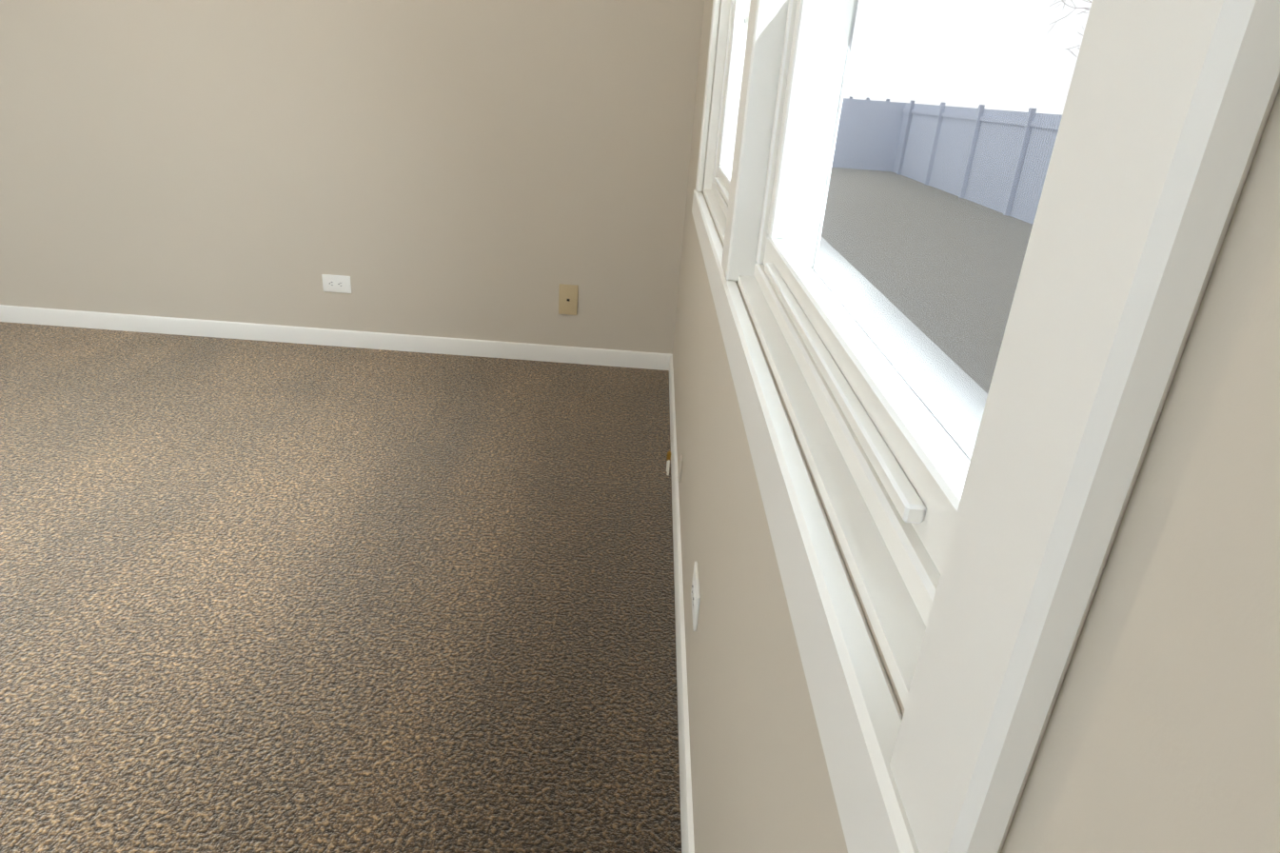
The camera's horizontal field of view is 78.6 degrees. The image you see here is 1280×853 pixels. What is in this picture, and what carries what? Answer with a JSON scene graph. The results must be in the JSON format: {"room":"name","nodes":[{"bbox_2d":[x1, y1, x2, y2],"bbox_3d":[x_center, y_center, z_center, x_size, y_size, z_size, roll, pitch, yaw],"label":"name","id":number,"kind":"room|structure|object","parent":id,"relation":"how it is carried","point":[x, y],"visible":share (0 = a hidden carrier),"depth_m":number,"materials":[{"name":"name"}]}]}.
{"room":"empty room","nodes":[
{"label":"empty room","id":0,"kind":"room"},
{"bbox_2d":[0,321,681,852],"bbox_3d":[-1.778,0.665,1.143,4.110,0.100,5.400,4,24,0],"label":"floor","id":1,"kind":"structure","parent":0,"point":[261,596],"depth_m":1.80,"materials":[{"name":"carpet"}]},
{"bbox_2d":[666,451,670,474],"bbox_3d":[0.091,0.108,2.490,0.011,0.090,0.035,2,24,-4],"label":"stub","id":2,"kind":"object","parent":1,"relation":"on","point":[668,457],"visible":1,"depth_m":2.48,"materials":[{"name":"white plastic"}]},
{"bbox_2d":[0,0,704,354],"bbox_3d":[-1.628,-1.537,3.014,4.110,2.440,0.200,4,24,0],"label":"wall","id":3,"kind":"structure","parent":0,"point":[489,169],"depth_m":3.11,"materials":[{"name":"beige paint"}]},
{"bbox_2d":[0,304,666,370],"bbox_3d":[-1.721,-0.414,3.392,3.690,0.073,0.012,4,24,0],"label":"baseboard","id":4,"kind":"structure","parent":3,"relation":"attached to","point":[331,337],"depth_m":3.39,"materials":[{"name":"white wood"}]},
{"bbox_2d":[321,274,351,293],"bbox_3d":[-1.281,-0.602,3.300,0.118,0.074,0.008,4,24,0],"label":"electrical outlet","id":5,"kind":"object","parent":3,"relation":"attached to","point":[336,283],"visible":1,"depth_m":3.30,"materials":[{"name":"white plastic"}]},
{"bbox_2d":[558,283,578,315],"bbox_3d":[-0.303,-0.535,3.302,0.080,0.128,0.010,4,24,0],"label":"cable wall plate","id":6,"kind":"object","parent":3,"relation":"attached to","point":[567,299],"visible":1,"depth_m":3.30,"materials":[{"name":"beige plastic"}]},
{"bbox_2d":[672,0,1279,852],"bbox_3d":[0.259,-0.354,0.642,0.200,2.440,5.000,4,24,0],"label":"wall","id":7,"kind":"structure","parent":0,"point":[1162,731],"depth_m":0.21,"materials":[{"name":"beige paint"}]},
{"bbox_2d":[662,353,694,852],"bbox_3d":[0.072,0.719,1.117,0.012,0.073,5.000,4,24,0],"label":"baseboard","id":8,"kind":"structure","parent":7,"relation":"attached to","point":[685,781],"depth_m":1.62,"materials":[{"name":"white wood"}]},
{"bbox_2d":[677,453,682,482],"bbox_3d":[0.113,0.118,2.196,0.007,0.070,0.044,4,24,0],"label":"electrical outlet plate","id":9,"kind":"object","parent":7,"relation":"attached to","point":[679,468],"visible":1,"depth_m":2.18,"materials":[{"name":"beige plastic"}]},
{"bbox_2d":[690,561,700,630],"bbox_3d":[0.102,0.313,1.452,0.008,0.074,0.118,4,24,0],"label":"electrical outlet","id":10,"kind":"object","parent":7,"relation":"attached to","point":[695,595],"visible":1,"depth_m":1.42,"materials":[{"name":"white plastic"}]},
{"bbox_2d":[691,0,1279,852],"bbox_3d":[0.275,-0.763,1.003,0.222,1.280,2.100,4,24,0],"label":"window","id":11,"kind":"structure","parent":7,"relation":"in","point":[975,525],"depth_m":0.30,"materials":[{"name":"white wood"}]},
{"label":"outside","id":12,"kind":"structure","parent":0,"visible":0},
{"bbox_2d":[821,167,1032,393],"bbox_3d":[20.340,-1.483,11.403,39.800,0.100,65.000,4,24,0],"label":"ground","id":13,"kind":"structure","parent":12,"point":[885,245],"depth_m":10.31,"materials":[{"name":"grey concrete"}]},
{"bbox_2d":[831,96,1062,224],"bbox_3d":[3.950,-4.973,14.136,6.030,1.850,48.000,4,24,0],"label":"fence","id":14,"kind":"object","parent":13,"relation":"on","point":[872,122],"depth_m":17.22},
{"bbox_2d":[1047,0,1091,57],"bbox_3d":[9.277,-7.101,12.074,7.426,8.096,6.360,4,24,0],"label":"tree","id":15,"kind":"object","parent":13,"relation":"on","point":[1068,14],"depth_m":12.68,"materials":[{"name":"grey plant"}]}
]}

